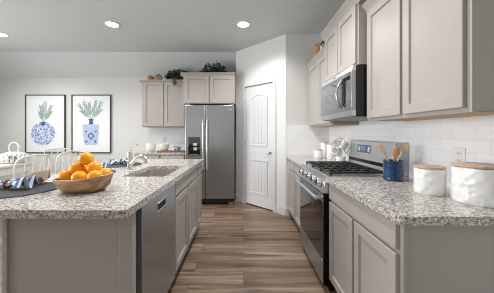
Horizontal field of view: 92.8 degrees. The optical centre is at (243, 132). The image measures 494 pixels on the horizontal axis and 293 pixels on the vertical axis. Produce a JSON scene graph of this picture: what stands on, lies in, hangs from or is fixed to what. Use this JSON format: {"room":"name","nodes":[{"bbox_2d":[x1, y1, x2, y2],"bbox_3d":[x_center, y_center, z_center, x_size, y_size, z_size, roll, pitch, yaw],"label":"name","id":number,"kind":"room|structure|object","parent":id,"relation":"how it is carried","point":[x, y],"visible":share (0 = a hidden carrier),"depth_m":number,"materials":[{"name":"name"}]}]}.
{"room":"kitchen","nodes":[
{"label":"kitchen","id":0,"kind":"room"},
{"bbox_2d":[0,78,235,194],"bbox_3d":[-3.120,0.012,4.800,6.160,2.500,0.100,0,0,0],"label":"wall","id":1,"kind":"structure","parent":0,"point":[127,131],"depth_m":4.75,"materials":[{"name":"paint"}]},
{"bbox_2d":[25,95,65,152],"bbox_3d":[-3.992,-0.185,4.734,0.801,1.173,0.028,0,0,0],"label":"framed print","id":2,"kind":"object","parent":1,"relation":"attached to","point":[45,115],"visible":0.92,"depth_m":4.74,"materials":[{"name":"black"}]},
{"bbox_2d":[31,122,54,144],"bbox_3d":[-4.038,0.012,4.733,0.485,0.469,0.001,0,0,0],"label":"vase","id":3,"kind":"object","parent":2,"relation":"on","point":[42,133],"depth_m":4.73,"materials":[{"name":"blue paper"}]},
{"bbox_2d":[71,95,110,152],"bbox_3d":[-3.065,-0.185,4.734,0.791,1.173,0.028,0,0,0],"label":"framed print","id":4,"kind":"object","parent":1,"relation":"attached to","point":[90,114],"visible":0.98,"depth_m":4.74,"materials":[{"name":"black"}]},
{"bbox_2d":[83,124,98,144],"bbox_3d":[-3.072,0.035,4.733,0.336,0.414,0.001,0,0,0],"label":"vase","id":5,"kind":"object","parent":4,"relation":"on","point":[90,131],"depth_m":4.73,"materials":[{"name":"blue paper"}]},
{"bbox_2d":[139,80,184,127],"bbox_3d":[-1.508,-0.554,4.572,0.893,0.888,0.353,0,0,0],"label":"upper cabinet","id":6,"kind":"object","parent":1,"relation":"attached to","point":[163,106],"visible":0.72,"depth_m":4.43,"materials":[{"name":"beige paint"}]},
{"bbox_2d":[154,74,162,79],"bbox_3d":[-1.622,-1.048,4.480,0.148,0.141,0.140,0,0,0],"label":"woven ball","id":7,"kind":"object","parent":6,"relation":"on","point":[158,76],"visible":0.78,"depth_m":4.44,"materials":[{"name":"beige wicker"}]},
{"bbox_2d":[165,68,187,84],"bbox_3d":[-1.278,-1.063,4.515,0.480,0.384,0.356,0,0,24],"label":"ivy plant","id":8,"kind":"object","parent":6,"relation":"on","point":[171,74],"visible":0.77,"depth_m":4.48,"materials":[{"name":"green plant"}]},
{"bbox_2d":[147,127,184,149],"bbox_3d":[-1.480,0.117,4.746,0.920,0.461,0.008,0,0,0],"label":"backsplash","id":9,"kind":"structure","parent":1,"relation":"attached to","point":[174,136],"depth_m":4.74,"materials":[{"name":"white tile"}]},
{"bbox_2d":[180,72,235,107],"bbox_3d":[-0.623,-0.784,4.421,0.955,0.543,0.653,0,0,0],"label":"upper cabinet","id":10,"kind":"object","parent":1,"relation":"attached to","point":[199,88],"visible":0.84,"depth_m":4.13,"materials":[{"name":"beige paint"}]},
{"bbox_2d":[200,62,226,71],"bbox_3d":[-0.556,-1.184,4.426,0.575,0.315,0.395,0,0,0],"label":"ivy plant","id":11,"kind":"object","parent":10,"relation":"on","point":[213,68],"visible":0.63,"depth_m":4.35,"materials":[{"name":"green plant"}]},
{"bbox_2d":[0,195,336,292],"bbox_3d":[-2.395,1.312,0.075,7.610,0.100,9.550,0,0,0],"label":"floor","id":12,"kind":"structure","parent":0,"point":[239,247],"depth_m":2.38,"materials":[{"name":"brown wood"}]},
{"bbox_2d":[0,162,35,175],"bbox_3d":[-4.130,0.881,3.235,0.980,0.759,1.770,0,0,0],"label":"dining table","id":13,"kind":"object","parent":12,"relation":"on","point":[5,169],"visible":0.54,"depth_m":3.80,"materials":[{"name":"white paint"}]},
{"bbox_2d":[0,142,29,163],"bbox_3d":[-3.840,0.323,3.930,0.406,0.354,0.406,0,0,0],"label":"lantern","id":14,"kind":"object","parent":13,"relation":"on","point":[4,159],"visible":0.9,"depth_m":3.85,"materials":[{"name":"white metal"}]},
{"bbox_2d":[13,154,50,178],"bbox_3d":[-3.100,0.774,3.220,0.519,0.975,0.552,0,0,0],"label":"dining chair","id":15,"kind":"object","parent":12,"relation":"on","point":[34,155],"visible":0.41,"depth_m":3.15,"materials":[{"name":"white metal"}]},
{"bbox_2d":[43,147,71,175],"bbox_3d":[-3.700,0.774,4.449,0.552,0.975,0.519,0,0,0],"label":"dining chair","id":16,"kind":"object","parent":12,"relation":"on","point":[51,174],"visible":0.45,"depth_m":4.66,"materials":[{"name":"white metal"}]},
{"bbox_2d":[55,150,80,174],"bbox_3d":[-3.111,0.774,3.900,0.519,0.975,0.552,0,0,0],"label":"dining chair","id":17,"kind":"object","parent":12,"relation":"on","point":[70,151],"visible":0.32,"depth_m":3.78,"materials":[{"name":"white metal"}]},
{"bbox_2d":[2,212,135,292],"bbox_3d":[-0.873,0.824,1.183,0.644,0.875,0.045,0,0,0],"label":"island end panel","id":18,"kind":"object","parent":12,"relation":"on","point":[39,255],"visible":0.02,"depth_m":1.17,"materials":[{"name":"beige paint"}]},
{"bbox_2d":[136,183,174,292],"bbox_3d":[-0.848,0.825,1.554,0.605,0.872,0.657,0,0,0],"label":"dishwasher","id":19,"kind":"object","parent":12,"relation":"on","point":[155,221],"visible":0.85,"depth_m":1.48,"materials":[{"name":"silver metal"}]},
{"bbox_2d":[135,155,184,158],"bbox_3d":[-1.475,0.824,4.446,0.890,0.875,0.589,0,0,0],"label":"base cabinet","id":20,"kind":"object","parent":12,"relation":"on","point":[147,156],"visible":0.17,"depth_m":4.15,"materials":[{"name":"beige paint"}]},
{"bbox_2d":[134,150,184,154],"bbox_3d":[-1.485,0.366,4.441,0.910,0.038,0.601,0,0,0],"label":"countertop","id":21,"kind":"structure","parent":20,"relation":"on","point":[140,152],"depth_m":4.14,"materials":[{"name":"stone"}]},
{"bbox_2d":[146,143,155,151],"bbox_3d":[-1.705,0.269,4.330,0.176,0.155,0.176,0,0,0],"label":"cup","id":22,"kind":"object","parent":21,"relation":"on","point":[150,147],"visible":0.99,"depth_m":4.26,"materials":[{"name":"white ceramic"}]},
{"bbox_2d":[156,150,184,151],"bbox_3d":[-1.310,0.336,4.300,0.500,0.022,0.200,0,0,0],"label":"serving board","id":23,"kind":"object","parent":21,"relation":"on","point":[160,150],"visible":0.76,"depth_m":4.20,"materials":[{"name":"brown wood"}]},
{"bbox_2d":[159,143,170,150],"bbox_3d":[-1.455,0.257,4.310,0.195,0.135,0.195,0,0,40],"label":"cup","id":24,"kind":"object","parent":23,"relation":"on","point":[162,146],"visible":1,"depth_m":4.24,"materials":[{"name":"white ceramic"}]},
{"bbox_2d":[173,146,180,150],"bbox_3d":[-1.215,0.285,4.290,0.156,0.078,0.156,0,0,0],"label":"bowl","id":25,"kind":"object","parent":23,"relation":"on","point":[176,148],"visible":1,"depth_m":4.25,"materials":[{"name":"blue ceramic"}]},
{"bbox_2d":[175,167,196,273],"bbox_3d":[-0.860,0.824,2.349,0.621,0.875,0.913,0,0,0],"label":"base cabinet","id":26,"kind":"object","parent":12,"relation":"on","point":[186,187],"visible":0.3,"depth_m":2.23,"materials":[{"name":"beige paint"}]},
{"bbox_2d":[0,159,202,218],"bbox_3d":[-1.044,0.366,2.087,1.032,0.038,2.065,0,0,0],"label":"countertop","id":27,"kind":"structure","parent":26,"relation":"on","point":[126,194],"depth_m":1.26,"materials":[{"name":"stone"}]},
{"bbox_2d":[0,182,56,198],"bbox_3d":[-1.360,0.344,1.430,0.416,0.005,0.416,0,0,0],"label":"placemat","id":28,"kind":"object","parent":27,"relation":"on","point":[42,187],"visible":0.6,"depth_m":1.40,"materials":[{"name":"grey fabric"}]},
{"bbox_2d":[2,179,12,188],"bbox_3d":[-1.435,0.311,1.430,0.019,0.057,0.071,0,0,-9],"label":"napkin ring","id":29,"kind":"object","parent":28,"relation":"on","point":[6,181],"visible":0.7,"depth_m":1.42,"materials":[{"name":"brown wood"}]},
{"bbox_2d":[0,175,38,187],"bbox_3d":[-1.420,0.299,1.441,0.250,0.078,0.161,0,0,0],"label":"napkin","id":30,"kind":"object","parent":28,"relation":"on","point":[27,182],"visible":0.84,"depth_m":1.42,"materials":[{"name":"blue fabric"}]},
{"bbox_2d":[22,169,49,183],"bbox_3d":[-1.392,0.290,1.593,0.154,0.088,0.137,0,0,0],"label":"napkin","id":31,"kind":"object","parent":28,"relation":"on","point":[42,175],"visible":0.48,"depth_m":1.57,"materials":[{"name":"beige fabric"}]},
{"bbox_2d":[52,171,113,193],"bbox_3d":[-0.965,0.295,1.425,0.328,0.104,0.263,0,0,0],"label":"fruit bowl","id":32,"kind":"object","parent":27,"relation":"on","point":[95,184],"visible":0.89,"depth_m":1.33,"materials":[{"name":"brown wood"}]},
{"bbox_2d":[57,169,71,179],"bbox_3d":[-1.080,0.263,1.430,0.084,0.082,0.084,0,0,0],"label":"orange","id":33,"kind":"object","parent":32,"relation":"in","point":[65,174],"visible":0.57,"depth_m":1.40,"materials":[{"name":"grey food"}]},
{"bbox_2d":[69,162,84,173],"bbox_3d":[-1.024,0.219,1.445,0.084,0.082,0.084,0,0,0],"label":"orange","id":34,"kind":"object","parent":32,"relation":"in","point":[76,166],"visible":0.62,"depth_m":1.42,"materials":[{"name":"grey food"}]},
{"bbox_2d":[78,152,93,164],"bbox_3d":[-0.975,0.157,1.455,0.084,0.082,0.084,0,0,0],"label":"orange","id":35,"kind":"object","parent":34,"relation":"on","point":[84,158],"visible":0.94,"depth_m":1.43,"materials":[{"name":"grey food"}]},
{"bbox_2d":[71,171,86,179],"bbox_3d":[-0.960,0.261,1.375,0.084,0.082,0.084,0,0,0],"label":"orange","id":36,"kind":"object","parent":32,"relation":"in","point":[78,175],"visible":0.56,"depth_m":1.35,"materials":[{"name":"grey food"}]},
{"bbox_2d":[86,161,101,172],"bbox_3d":[-0.919,0.213,1.445,0.084,0.082,0.084,0,0,0],"label":"orange","id":37,"kind":"object","parent":32,"relation":"in","point":[93,165],"visible":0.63,"depth_m":1.42,"materials":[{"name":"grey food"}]},
{"bbox_2d":[86,170,102,177],"bbox_3d":[-0.869,0.256,1.375,0.084,0.082,0.084,0,0,0],"label":"orange","id":38,"kind":"object","parent":32,"relation":"in","point":[95,173],"visible":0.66,"depth_m":1.35,"materials":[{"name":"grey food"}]},
{"bbox_2d":[99,168,111,174],"bbox_3d":[-0.855,0.254,1.445,0.084,0.082,0.084,0,0,0],"label":"orange","id":39,"kind":"object","parent":32,"relation":"in","point":[104,171],"visible":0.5,"depth_m":1.42,"materials":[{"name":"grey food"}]},
{"bbox_2d":[108,162,141,167],"bbox_3d":[-1.330,0.344,2.560,0.416,0.005,0.416,0,0,0],"label":"placemat","id":40,"kind":"object","parent":27,"relation":"on","point":[123,164],"visible":0.51,"depth_m":2.55,"materials":[{"name":"grey fabric"}]},
{"bbox_2d":[109,158,132,164],"bbox_3d":[-1.315,0.304,2.571,0.249,0.068,0.156,0,0,0],"label":"napkin","id":41,"kind":"object","parent":40,"relation":"on","point":[113,161],"visible":0.69,"depth_m":2.54,"materials":[{"name":"blue fabric"}]},
{"bbox_2d":[126,144,147,171],"bbox_3d":[-0.962,0.223,2.121,0.198,0.247,0.060,0,0,7],"label":"kitchen faucet","id":42,"kind":"object","parent":27,"relation":"on","point":[130,162],"visible":1,"depth_m":2.11,"materials":[{"name":"silver metal"}]},
{"bbox_2d":[133,170,175,176],"bbox_3d":[-0.800,0.482,2.170,0.390,0.192,0.640,0,0,0],"label":"sink","id":43,"kind":"object","parent":27,"relation":"in","point":[151,173],"visible":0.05,"depth_m":2.47,"materials":[{"name":"silver metal"}]},
{"bbox_3d":[-1.330,0.344,2.020,0.416,0.005,0.416,0,0,0],"label":"placemat","id":44,"kind":"object","parent":27,"relation":"on","visible":0},
{"bbox_2d":[101,162,107,167],"bbox_3d":[-1.317,0.296,2.033,0.249,0.084,0.155,0,0,-9],"label":"napkin","id":45,"kind":"object","parent":44,"relation":"on","point":[104,165],"visible":0.08,"depth_m":2.05,"materials":[{"name":"blue fabric"}]},
{"bbox_2d":[196,164,201,227],"bbox_3d":[-0.860,0.824,2.955,0.621,0.875,0.290,0,0,0],"label":"base cabinet","id":46,"kind":"object","parent":12,"relation":"on","point":[199,168],"visible":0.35,"depth_m":3.00,"materials":[{"name":"beige paint"}]},
{"bbox_2d":[185,104,234,204],"bbox_3d":[-0.585,0.379,4.356,0.850,1.764,0.748,0,0,0],"label":"refrigerator","id":47,"kind":"object","parent":12,"relation":"on","point":[209,129],"visible":0.84,"depth_m":4.05,"materials":[{"name":"grey metal"}]},
{"bbox_2d":[288,159,301,227],"bbox_3d":[0.989,0.824,3.089,0.639,0.875,0.966,0,0,0],"label":"base cabinet","id":48,"kind":"object","parent":12,"relation":"on","point":[293,171],"visible":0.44,"depth_m":3.08,"materials":[{"name":"beige paint"}]},
{"bbox_2d":[286,156,335,166],"bbox_3d":[0.976,0.366,3.091,0.651,0.038,0.981,0,0,0],"label":"countertop","id":49,"kind":"structure","parent":48,"relation":"on","point":[298,160],"depth_m":3.08,"materials":[{"name":"stone"}]},
{"bbox_2d":[314,149,322,158],"bbox_3d":[1.028,0.284,3.220,0.117,0.125,0.117,0,0,0],"label":"canister","id":50,"kind":"object","parent":49,"relation":"on","point":[318,153],"visible":1,"depth_m":3.17,"materials":[{"name":"white ceramic"}]},
{"bbox_2d":[321,142,327,156],"bbox_3d":[1.172,0.239,3.400,0.105,0.215,0.105,0,0,0],"label":"canister","id":51,"kind":"object","parent":49,"relation":"on","point":[323,144],"visible":0.77,"depth_m":3.35,"materials":[{"name":"white ceramic"}]},
{"bbox_2d":[327,143,334,158],"bbox_3d":[1.165,0.244,3.130,0.109,0.205,0.109,0,0,0],"label":"canister","id":52,"kind":"object","parent":49,"relation":"on","point":[329,145],"visible":0.65,"depth_m":3.09,"materials":[{"name":"white ceramic"}]},
{"bbox_2d":[333,156,345,162],"bbox_3d":[1.095,0.305,2.662,0.100,0.082,0.116,0,0,-34],"label":"mug","id":53,"kind":"object","parent":49,"relation":"on","point":[338,158],"visible":0.59,"depth_m":2.62,"materials":[{"name":"white ceramic"}]},
{"bbox_3d":[1.165,0.199,2.800,0.150,0.294,0.150,0,0,0],"label":"mug tree","id":54,"kind":"object","parent":49,"relation":"on","visible":0},
{"bbox_2d":[331,147,340,153],"bbox_3d":[1.072,0.204,2.728,0.096,0.089,0.101,0,0,-41],"label":"mug","id":55,"kind":"object","parent":54,"relation":"hanging from","point":[335,150],"visible":0.96,"depth_m":2.73,"materials":[{"name":"white ceramic"}]},
{"bbox_2d":[332,139,340,146],"bbox_3d":[1.145,0.126,2.886,0.112,0.107,0.102,0,0,-34],"label":"mug","id":56,"kind":"object","parent":54,"relation":"hanging from","point":[335,143],"visible":0.68,"depth_m":2.89,"materials":[{"name":"white ceramic"}]},
{"bbox_2d":[338,141,348,150],"bbox_3d":[1.129,0.144,2.667,0.122,0.115,0.088,0,0,0],"label":"mug","id":57,"kind":"object","parent":54,"relation":"hanging from","point":[343,145],"visible":1,"depth_m":2.63,"materials":[{"name":"white ceramic"}]},
{"bbox_2d":[344,147,349,155],"bbox_3d":[1.240,0.222,2.727,0.116,0.113,0.082,0,0,41],"label":"mug","id":58,"kind":"object","parent":54,"relation":"hanging from","point":[347,152],"visible":0.54,"depth_m":2.71,"materials":[{"name":"white ceramic"}]},
{"bbox_2d":[295,140,408,290],"bbox_3d":[0.932,0.667,2.222,0.732,1.187,0.750,0,0,0],"label":"gas range","id":59,"kind":"object","parent":12,"relation":"on","point":[366,158],"visible":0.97,"depth_m":2.05,"materials":[{"name":"silver metal"}]},
{"bbox_2d":[307,164,382,176],"bbox_3d":[0.900,0.345,2.222,0.498,0.010,0.742,0,0,0],"label":"cooktop","id":60,"kind":"object","parent":59,"relation":"in","point":[319,172],"depth_m":1.93,"materials":[{"name":"black metal"}]},
{"bbox_2d":[329,184,493,292],"bbox_3d":[0.989,0.824,1.430,0.639,0.875,0.832,0,0,0],"label":"base cabinet","id":61,"kind":"object","parent":12,"relation":"on","point":[369,252],"visible":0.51,"depth_m":1.03,"materials":[{"name":"beige paint"}]},
{"bbox_2d":[326,177,493,225],"bbox_3d":[0.976,0.366,1.411,0.651,0.038,0.871,0,0,0],"label":"countertop","id":62,"kind":"structure","parent":61,"relation":"on","point":[398,202],"depth_m":1.16,"materials":[{"name":"stone"}]},
{"bbox_2d":[383,159,403,181],"bbox_3d":[1.105,0.274,1.735,0.133,0.146,0.133,0,0,0],"label":"utensil crock","id":63,"kind":"object","parent":62,"relation":"on","point":[392,170],"visible":0.98,"depth_m":1.68,"materials":[{"name":"ceramic"}]},
{"bbox_2d":[378,145,388,160],"bbox_3d":[1.054,0.204,1.715,0.152,0.242,0.015,0,0,-9],"label":"wooden spatula","id":64,"kind":"object","parent":63,"relation":"in","point":[379,146],"visible":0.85,"depth_m":1.71,"materials":[{"name":"brown wood"}]},
{"bbox_2d":[392,146,399,160],"bbox_3d":[1.101,0.209,1.708,0.064,0.228,0.018,0,0,16],"label":"wooden spoon","id":65,"kind":"object","parent":63,"relation":"in","point":[395,151],"visible":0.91,"depth_m":1.70,"materials":[{"name":"brown wood"}]},
{"bbox_2d":[392,146,399,155],"bbox_3d":[1.107,0.131,1.707,0.051,0.074,0.018,0,0,16],"label":"spoon bowl","id":66,"kind":"object","parent":65,"relation":"on","point":[395,151],"depth_m":1.70,"materials":[{"name":"brown wood"}]},
{"bbox_2d":[397,144,409,160],"bbox_3d":[1.144,0.201,1.731,0.144,0.246,0.015,0,0,18],"label":"wooden spatula","id":67,"kind":"object","parent":63,"relation":"in","point":[405,147],"visible":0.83,"depth_m":1.72,"materials":[{"name":"brown wood"}]},
{"bbox_2d":[413,164,446,196],"bbox_3d":[1.068,0.268,1.350,0.150,0.158,0.150,0,0,0],"label":"canister","id":68,"kind":"object","parent":62,"relation":"on","point":[429,180],"visible":1,"depth_m":1.29,"materials":[{"name":"white ceramic"}]},
{"bbox_2d":[450,162,493,207],"bbox_3d":[1.170,0.252,1.175,0.204,0.190,0.204,0,0,0],"label":"canister","id":69,"kind":"object","parent":62,"relation":"on","point":[471,183],"visible":1,"depth_m":1.12,"materials":[{"name":"white ceramic"}]},
{"bbox_2d":[0,0,345,77],"bbox_3d":[-2.395,-1.312,0.075,7.610,0.601,9.550,0,0,0],"label":"ceiling","id":70,"kind":"structure","parent":0,"point":[47,38],"depth_m":3.47,"materials":[{"name":"paint"}]},
{"bbox_2d":[0,32,8,36],"bbox_3d":[-3.710,-1.507,3.590,0.188,0.011,0.188,0,0,0],"label":"recessed light","id":71,"kind":"object","parent":70,"relation":"in","point":[1,33],"visible":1,"depth_m":3.60,"materials":[{"name":"white paint"}]},
{"bbox_2d":[104,21,119,26],"bbox_3d":[-1.820,-1.507,3.260,0.188,0.011,0.188,0,0,0],"label":"recessed light","id":72,"kind":"object","parent":70,"relation":"in","point":[109,23],"visible":1,"depth_m":3.24,"materials":[{"name":"white paint"}]},
{"bbox_2d":[237,21,249,26],"bbox_3d":[0.000,-1.507,3.260,0.188,0.011,0.188,0,0,0],"label":"recessed light","id":73,"kind":"object","parent":70,"relation":"in","point":[240,23],"visible":1,"depth_m":3.24,"materials":[{"name":"white paint"}]},
{"bbox_2d":[236,34,285,206],"bbox_3d":[0.288,-0.136,4.018,1.112,2.795,0.100,0,0,45],"label":"wall","id":74,"kind":"structure","parent":0,"point":[265,60],"depth_m":3.81,"materials":[{"name":"paint"}]},
{"bbox_2d":[235,194,241,202],"bbox_3d":[-0.081,1.200,4.307,0.180,0.125,0.014,0,0,45],"label":"baseboard","id":75,"kind":"structure","parent":74,"relation":"attached to","point":[238,198],"depth_m":4.31,"materials":[{"name":"white paint"}]},
{"bbox_2d":[245,83,272,209],"bbox_3d":[0.238,0.216,3.977,0.632,2.052,0.102,0,0,45],"label":"door","id":76,"kind":"structure","parent":74,"relation":"in","point":[259,98],"depth_m":3.96,"materials":[{"name":"white paint"}]},
{"bbox_2d":[242,78,275,212],"bbox_3d":[0.246,0.194,3.977,0.750,2.137,0.018,0,0,45],"label":"trim","id":77,"kind":"structure","parent":74,"relation":"attached to","point":[273,80],"depth_m":3.84,"materials":[{"name":"white paint"}]},
{"bbox_2d":[246,203,272,210],"bbox_3d":[0.267,1.253,3.998,0.620,0.018,0.030,0,0,45],"label":"trim","id":78,"kind":"structure","parent":74,"relation":"attached to","point":[246,203],"depth_m":3.97,"materials":[{"name":"white wood"}]},
{"bbox_2d":[276,205,285,215],"bbox_3d":[0.579,1.200,3.647,0.188,0.125,0.014,0,0,45],"label":"baseboard","id":79,"kind":"structure","parent":74,"relation":"attached to","point":[281,210],"depth_m":3.64,"materials":[{"name":"white paint"}]},
{"bbox_2d":[286,34,324,215],"bbox_3d":[1.031,-0.136,3.640,0.758,2.795,0.100,0,0,0],"label":"wall","id":80,"kind":"structure","parent":0,"point":[299,47],"depth_m":3.59,"materials":[{"name":"paint"}]},
{"bbox_2d":[287,125,328,155],"bbox_3d":[0.982,0.112,3.586,0.640,0.470,0.008,0,0,0],"label":"backsplash","id":81,"kind":"structure","parent":80,"relation":"attached to","point":[302,140],"depth_m":3.58,"materials":[{"name":"white tile"}]},
{"bbox_3d":[1.360,-0.135,-0.505,0.100,2.795,8.190,0,0,0],"label":"wall","id":82,"kind":"structure","parent":0,"visible":0},
{"bbox_2d":[306,46,358,126],"bbox_3d":[1.129,-0.558,3.115,0.358,0.930,0.939,0,0,0],"label":"upper cabinet","id":83,"kind":"object","parent":82,"relation":"attached to","point":[316,66],"visible":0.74,"depth_m":3.11,"materials":[{"name":"beige paint"}]},
{"bbox_2d":[312,43,321,58],"bbox_3d":[1.065,-1.125,3.330,0.178,0.300,0.178,0,0,0],"label":"wicker basket","id":84,"kind":"object","parent":83,"relation":"on","point":[317,48],"visible":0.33,"depth_m":3.28,"materials":[{"name":"brown wicker"}]},
{"bbox_2d":[320,0,366,81],"bbox_3d":[1.089,-0.838,2.265,0.438,0.570,0.840,0,0,0],"label":"upper cabinet","id":85,"kind":"object","parent":82,"relation":"attached to","point":[344,37],"visible":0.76,"depth_m":2.08,"materials":[{"name":"beige paint"}]},
{"bbox_2d":[321,65,367,120],"bbox_3d":[1.060,-0.340,2.264,0.494,0.419,0.748,0,0,0],"label":"microwave","id":86,"kind":"object","parent":85,"relation":"attached to","point":[344,95],"visible":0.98,"depth_m":2.01,"materials":[{"name":"silver metal"}]},
{"bbox_2d":[329,115,493,187],"bbox_3d":[1.306,0.104,2.284,0.008,0.485,2.597,0,0,0],"label":"backsplash","id":87,"kind":"structure","parent":82,"relation":"attached to","point":[432,141],"depth_m":1.61,"materials":[{"name":"white tile"}]},
{"bbox_2d":[362,0,493,120],"bbox_3d":[1.129,-0.558,1.431,0.358,0.930,0.906,0,0,0],"label":"upper cabinet","id":88,"kind":"object","parent":82,"relation":"attached to","point":[427,59],"visible":1,"depth_m":1.26,"materials":[{"name":"beige paint"}]},
{"bbox_2d":[454,147,465,161],"bbox_3d":[1.298,0.146,1.414,0.007,0.116,0.078,0,0,0],"label":"wall outlet","id":89,"kind":"object","parent":82,"relation":"attached to","point":[459,153],"visible":0.72,"depth_m":1.41,"materials":[{"name":"white plastic"}]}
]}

